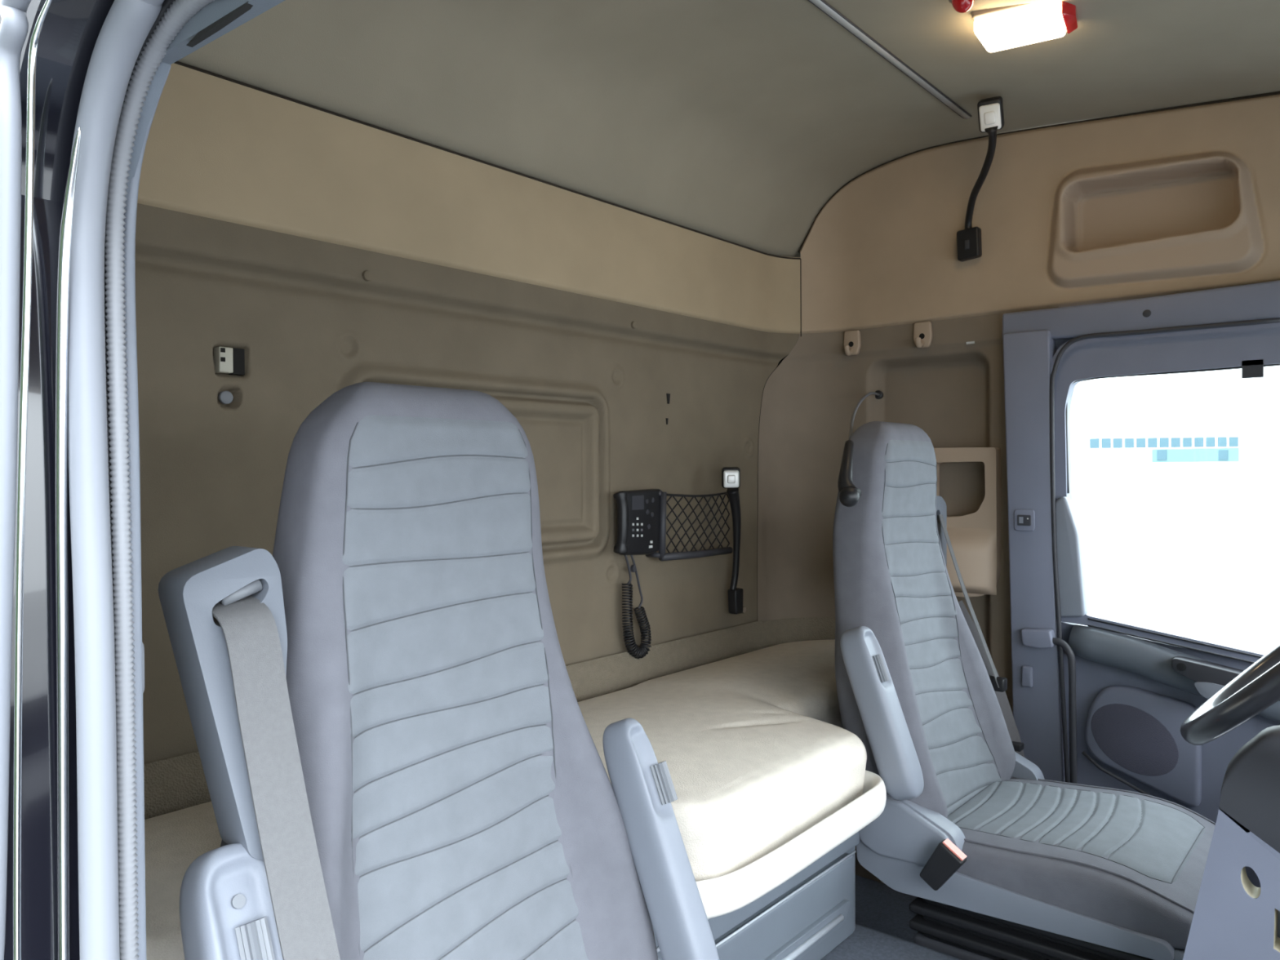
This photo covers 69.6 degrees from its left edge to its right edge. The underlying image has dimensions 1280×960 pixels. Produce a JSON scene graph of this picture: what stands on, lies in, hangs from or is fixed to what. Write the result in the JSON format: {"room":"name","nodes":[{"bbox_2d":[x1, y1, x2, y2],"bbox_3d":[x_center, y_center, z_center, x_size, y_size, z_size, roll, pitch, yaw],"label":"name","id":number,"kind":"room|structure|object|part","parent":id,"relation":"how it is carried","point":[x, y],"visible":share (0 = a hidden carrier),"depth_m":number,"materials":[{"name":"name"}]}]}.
{"room":"vehicle interior","nodes":[
{"label":"vehicle interior","id":0,"kind":"room"},
{"bbox_2d":[0,0,284,959],"bbox_3d":[0.046,0.427,0.287,1.500,2.740,0.148,0,1,40],"label":"door frame","id":1,"kind":"structure","parent":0,"point":[82,82],"depth_m":0.64,"materials":[{"name":"beige plastic"},{"name":"grey fabric"}]},
{"bbox_3d":[-0.361,0.391,0.685,0.086,1.370,0.011,0,1,40],"label":"pillar trim","id":2,"kind":"part","parent":1,"relation":"part of","materials":[{"name":"grey plastic"}]},
{"bbox_3d":[-0.239,-0.262,0.563,0.418,0.130,0.012,0,1,40],"label":"header trim","id":3,"kind":"part","parent":1,"relation":"part of","materials":[{"name":"beige plastic"}]},
{"bbox_2d":[135,61,800,764],"bbox_3d":[-0.226,-0.017,1.892,0.218,1.500,2.434,0,1,40],"label":"wall","id":4,"kind":"structure","parent":0,"point":[291,254],"depth_m":1.77,"materials":[{"name":"beige plastic"}]},
{"bbox_3d":[-0.673,-0.134,1.493,0.010,0.022,0.022,0,1,40],"label":"screw seat","id":5,"kind":"part","parent":4,"relation":"part of","materials":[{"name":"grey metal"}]},
{"bbox_2d":[213,346,244,375],"bbox_3d":[-0.668,-0.194,1.498,0.022,0.042,0.044,0,1,40],"label":"socket","id":6,"kind":"object","parent":4,"relation":"attached to","point":[228,361],"depth_m":1.49,"materials":[{"name":"white plastic"}]},
{"bbox_2d":[143,620,766,819],"bbox_3d":[-0.305,0.471,1.875,0.016,0.107,2.055,0,1,40],"label":"baseboard","id":7,"kind":"structure","parent":4,"relation":"attached to","point":[178,783],"depth_m":2.15,"materials":[{"name":"plastic"}]},
{"bbox_3d":[-0.266,-0.530,1.901,0.062,0.234,2.247,0,1,40],"label":"panel","id":8,"kind":"part","parent":4,"relation":"part of","materials":[{"name":"beige plastic"}]},
{"bbox_2d":[613,488,661,658],"bbox_3d":[-0.012,0.228,2.210,0.055,0.410,0.195,0,1,29],"label":"telephone","id":9,"kind":"object","parent":4,"relation":"attached to","point":[638,511],"visible":1,"depth_m":2.20,"materials":[{"name":"black plastic"}]},
{"bbox_3d":[-0.007,0.338,2.218,0.026,0.188,0.095,0,1,40],"label":"coiled cord","id":10,"kind":"part","parent":9,"relation":"part of","materials":[{"name":"black plastic"}]},
{"bbox_2d":[645,490,733,560],"bbox_3d":[0.140,0.113,2.378,0.055,0.177,0.306,0,1,45],"label":"net","id":11,"kind":"object","parent":4,"relation":"attached to","point":[662,556],"visible":0.98,"depth_m":2.34,"materials":[{"name":"black fabric"}]},
{"bbox_3d":[0.056,0.110,2.269,0.017,0.162,0.024,0,1,40],"label":"frame","id":12,"kind":"part","parent":11,"relation":"part of","materials":[{"name":"grey plastic"}]},
{"bbox_3d":[0.148,0.191,2.378,0.019,0.022,0.296,0,1,40],"label":"frame","id":13,"kind":"part","parent":11,"relation":"part of","materials":[{"name":"grey plastic"}]},
{"bbox_2d":[721,466,743,614],"bbox_3d":[0.248,0.165,2.473,0.050,0.400,0.127,0,1,10],"label":"reading lamp","id":14,"kind":"object","parent":4,"relation":"attached to","point":[731,476],"visible":1,"depth_m":2.47,"materials":[{"name":"black plastic"}]},
{"bbox_2d":[728,587,743,614],"bbox_3d":[0.261,0.331,2.514,0.028,0.068,0.040,0,1,40],"label":"switch","id":15,"kind":"object","parent":14,"relation":"attached to","point":[735,594],"depth_m":2.50,"materials":[{"name":"black plastic"}]},
{"bbox_2d":[177,0,1279,257],"bbox_3d":[0.521,-0.777,1.285,2.070,0.270,2.370,0,1,40],"label":"ceiling","id":16,"kind":"structure","parent":0,"point":[737,122],"depth_m":1.92,"materials":[{"name":"fabric"}]},
{"bbox_3d":[0.174,-0.899,1.544,0.020,0.010,2.000,0,1,40],"label":"curtain rail","id":17,"kind":"part","parent":16,"relation":"part of","materials":[{"name":"grey metal"}]},
{"bbox_2d":[948,0,974,13],"bbox_3d":[0.591,-0.875,1.682,0.051,0.038,0.051,0,1,40],"label":"recessed light","id":18,"kind":"object","parent":16,"relation":"in","point":[959,6],"visible":1,"depth_m":1.67,"materials":[{"name":"plastic"}]},
{"bbox_2d":[956,96,1004,262],"bbox_3d":[0.850,-0.740,2.299,0.066,0.314,0.342,0,1,10],"label":"reading lamp","id":19,"kind":"object","parent":16,"relation":"attached to","point":[990,110],"visible":1,"depth_m":2.29,"materials":[{"name":"black plastic"}]},
{"bbox_2d":[956,226,982,262],"bbox_3d":[0.874,-0.626,2.444,0.060,0.083,0.028,0,1,40],"label":"switch","id":20,"kind":"object","parent":19,"relation":"attached to","point":[969,245],"depth_m":2.43,"materials":[{"name":"black plastic"}]},
{"bbox_2d":[971,0,1077,52],"bbox_3d":[0.735,-0.872,1.754,0.177,0.043,0.114,0,1,30],"label":"ceiling lamp","id":21,"kind":"object","parent":16,"relation":"attached to","point":[1004,28],"visible":1,"depth_m":1.73,"materials":[{"name":"beige plastic"}]},
{"bbox_2d":[855,875,917,942],"bbox_3d":[0.562,1.200,1.284,2.300,0.030,2.340,0,1,40],"label":"floor","id":22,"kind":"structure","parent":0,"point":[879,907],"depth_m":2.52,"materials":[{"name":"carpet"}]},
{"bbox_2d":[158,382,719,959],"bbox_3d":[-0.073,0.537,0.950,0.688,1.308,0.639,0,1,40],"label":"seat","id":23,"kind":"object","parent":22,"relation":"on","point":[400,757],"visible":1,"depth_m":1.06,"materials":[{"name":"fabric"}]},
{"bbox_3d":[-0.333,0.509,0.803,0.186,0.352,0.082,0,1,40],"label":"armrest","id":24,"kind":"part","parent":23,"relation":"part of","materials":[{"name":"grey plastic"}]},
{"bbox_3d":[-0.193,0.334,1.087,0.122,0.833,0.335,0,1,40],"label":"backrest panel","id":25,"kind":"part","parent":23,"relation":"part of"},
{"bbox_3d":[0.027,0.503,1.228,0.186,0.352,0.050,0,1,40],"label":"armrest","id":26,"kind":"part","parent":23,"relation":"part of","materials":[{"name":"grey plastic"}]},
{"bbox_2d":[820,923,963,959],"bbox_3d":[0.666,1.050,1.214,1.450,0.270,0.790,0,1,40],"label":"floor","id":27,"kind":"structure","parent":22,"relation":"on","point":[865,943],"depth_m":1.78,"materials":[{"name":"carpet"}]},
{"bbox_2d":[144,640,866,959],"bbox_3d":[0.010,0.556,1.737,0.634,0.175,2.210,0,1,40],"label":"mattress","id":28,"kind":"object","parent":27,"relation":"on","point":[757,750],"visible":0.42,"depth_m":1.63,"materials":[{"name":"fabric"}]},
{"bbox_2d":[652,831,859,959],"bbox_3d":[0.020,0.783,1.748,0.572,0.260,0.695,0,1,40],"label":"drawer unit","id":29,"kind":"object","parent":27,"relation":"on","point":[809,914],"visible":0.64,"depth_m":1.64,"materials":[{"name":"grey plastic"}]},
{"bbox_3d":[0.213,0.815,1.577,0.020,0.157,0.622,0,1,40],"label":"drawer","id":30,"kind":"part","parent":29,"relation":"part of","materials":[{"name":"grey plastic"}]},
{"bbox_3d":[0.221,0.831,1.565,0.012,0.037,0.554,0,1,40],"label":"handle","id":31,"kind":"part","parent":29,"relation":"part of","materials":[{"name":"grey plastic"}]},
{"bbox_2d":[696,769,886,918],"bbox_3d":[0.196,0.607,1.548,0.691,0.083,0.203,-1,1,-41],"label":"bed base","id":32,"kind":"object","parent":27,"relation":"on","point":[726,894],"visible":0.64,"depth_m":1.47,"materials":[{"name":"white plastic"}]},
{"bbox_2d":[1182,724,1279,959],"bbox_3d":[1.104,0.607,0.941,1.052,0.596,1.950,0,1,40],"label":"dashboard","id":33,"kind":"object","parent":27,"relation":"on","point":[1233,918],"visible":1,"depth_m":1.27,"materials":[{"name":"grey plastic"}]},
{"bbox_2d":[1180,644,1279,745],"bbox_3d":[1.143,0.335,1.592,0.434,0.425,0.416,0,1,-9],"label":"steering wheel","id":34,"kind":"object","parent":33,"relation":"on","point":[1255,689],"visible":1,"depth_m":1.50,"materials":[{"name":"grey plastic"}]},
{"bbox_3d":[0.998,0.681,1.133,0.642,0.444,0.003,0,1,40],"label":"panel","id":35,"kind":"part","parent":33,"relation":"part of","materials":[{"name":"grey plastic"}]},
{"bbox_2d":[832,421,1215,959],"bbox_3d":[0.803,0.523,1.926,0.715,1.308,0.694,0,1,40],"label":"seat","id":36,"kind":"object","parent":22,"relation":"on","point":[1000,860],"visible":0.97,"depth_m":1.83,"materials":[{"name":"fabric"}]},
{"bbox_3d":[0.471,0.453,1.797,0.159,0.326,0.070,0,1,40],"label":"armrest","id":37,"kind":"part","parent":36,"relation":"part of","materials":[{"name":"grey plastic"}]},
{"bbox_3d":[0.628,0.323,2.055,0.273,0.908,0.529,0,1,40],"label":"backrest","id":38,"kind":"part","parent":36,"relation":"part of","materials":[{"name":"fabric"}]},
{"bbox_3d":[0.663,0.321,2.026,0.151,0.833,0.335,0,1,40],"label":"backrest panel","id":39,"kind":"part","parent":36,"relation":"part of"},
{"bbox_3d":[0.870,0.686,1.855,0.430,0.036,0.382,0,1,40],"label":"cushion panel","id":40,"kind":"part","parent":36,"relation":"part of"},
{"bbox_2d":[947,777,1214,949],"bbox_3d":[0.878,0.732,1.849,0.500,0.121,0.514,0,1,40],"label":"cushion","id":41,"kind":"object","parent":36,"relation":"on","point":[1115,868],"depth_m":1.70,"materials":[{"name":"fabric"}]},
{"bbox_2d":[1173,948,1185,959],"bbox_3d":[0.863,0.790,1.863,0.500,0.025,0.500,0,1,40],"label":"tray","id":42,"kind":"object","parent":36,"relation":"on","point":[1178,953],"depth_m":1.52,"materials":[{"name":"grey plastic"}]},
{"bbox_2d":[757,91,1279,884],"bbox_3d":[1.219,0.127,2.111,2.070,2.092,0.276,0,1,40],"label":"wall","id":43,"kind":"structure","parent":0,"point":[1167,217],"depth_m":2.42,"materials":[{"name":"beige plastic"}]},
{"bbox_2d":[763,617,835,647],"bbox_3d":[0.587,0.476,2.669,0.450,0.130,0.130,0,1,15],"label":"baseboard","id":44,"kind":"structure","parent":43,"relation":"attached to","point":[780,631],"depth_m":2.73,"materials":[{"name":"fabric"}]},
{"bbox_2d":[843,329,861,355],"bbox_3d":[0.611,-0.399,2.681,0.053,0.075,0.048,0,1,40],"label":"coat hook","id":45,"kind":"object","parent":43,"relation":"attached to","point":[852,341],"visible":1,"depth_m":2.68,"materials":[{"name":"beige plastic"}]},
{"bbox_2d":[837,390,883,506],"bbox_3d":[0.556,-0.104,2.285,0.049,0.308,0.906,0,1,18],"label":"reading lamp","id":46,"kind":"object","parent":43,"relation":"attached to","point":[850,495],"visible":0.98,"depth_m":1.89,"materials":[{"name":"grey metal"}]},
{"bbox_3d":[0.431,-0.017,1.917,0.046,0.136,0.113,0,1,2],"label":"handle","id":47,"kind":"part","parent":46,"relation":"part of","materials":[{"name":"black plastic"}]},
{"bbox_3d":[0.565,-0.154,2.340,0.026,0.191,0.762,0,1,19],"label":"stem","id":48,"kind":"part","parent":46,"relation":"part of","materials":[{"name":"grey metal"}]},
{"bbox_2d":[875,390,883,399],"bbox_3d":[0.701,-0.250,2.701,0.026,0.026,0.020,0,1,24],"label":"socket","id":49,"kind":"object","parent":46,"relation":"attached to","point":[880,395],"depth_m":2.69,"materials":[{"name":"black plastic"}]},
{"bbox_2d":[913,321,932,348],"bbox_3d":[0.775,-0.401,2.542,0.053,0.075,0.048,0,1,40],"label":"coat hook","id":50,"kind":"object","parent":43,"relation":"attached to","point":[922,331],"visible":1,"depth_m":2.54,"materials":[{"name":"beige plastic"}]},
{"bbox_2d":[1013,509,1035,530],"bbox_3d":[0.970,0.101,2.322,0.050,0.054,0.006,0,1,40],"label":"switch plate","id":51,"kind":"object","parent":43,"relation":"attached to","point":[1024,519],"depth_m":2.32,"materials":[{"name":"grey plastic"}]},
{"bbox_3d":[1.290,-0.676,2.153,2.018,0.487,0.110,0,1,39],"label":"panel","id":52,"kind":"part","parent":43,"relation":"part of","materials":[{"name":"beige plastic"}]},
{"bbox_2d":[1021,627,1077,783],"bbox_3d":[1.014,0.590,2.276,0.130,0.441,0.035,0,1,40],"label":"grab bar","id":53,"kind":"object","parent":43,"relation":"attached to","point":[1041,638],"visible":0.96,"depth_m":2.23,"materials":[{"name":"grey plastic"}]},
{"bbox_2d":[1049,317,1279,887],"bbox_3d":[1.462,0.311,1.954,1.196,1.423,0.126,0,1,40],"label":"door","id":54,"kind":"structure","parent":43,"relation":"in","point":[1137,684],"depth_m":2.18,"materials":[{"name":"grey plastic"}]},
{"bbox_2d":[1090,703,1178,776],"bbox_3d":[1.176,0.618,2.191,0.188,0.162,0.006,0,1,40],"label":"speaker grille","id":55,"kind":"object","parent":54,"relation":"attached to","point":[1132,740],"depth_m":2.18,"materials":[{"name":"grey plastic"}]},
{"bbox_3d":[1.293,0.472,2.036,0.111,0.043,0.030,0,1,40],"label":"lever","id":56,"kind":"part","parent":54,"relation":"part of","materials":[{"name":"grey plastic"}]},
{"bbox_3d":[1.307,0.438,2.042,0.216,0.066,0.050,0,1,40],"label":"handle plate","id":57,"kind":"part","parent":54,"relation":"part of","materials":[{"name":"grey plastic"}]},
{"label":"outside","id":58,"kind":"structure","parent":0,"visible":0},
{"bbox_2d":[1080,532,1279,652],"bbox_3d":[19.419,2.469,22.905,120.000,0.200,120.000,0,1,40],"label":"ground","id":59,"kind":"structure","parent":58,"point":[1223,589],"depth_m":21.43,"materials":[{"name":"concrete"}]},
{"bbox_2d":[1070,387,1279,538],"bbox_3d":[29.355,-0.658,35.388,51.000,5.700,8.040,0,1,40],"label":"building","id":60,"kind":"structure","parent":59,"relation":"on","point":[1197,464],"depth_m":36.79,"materials":[{"name":"white"}]}
]}

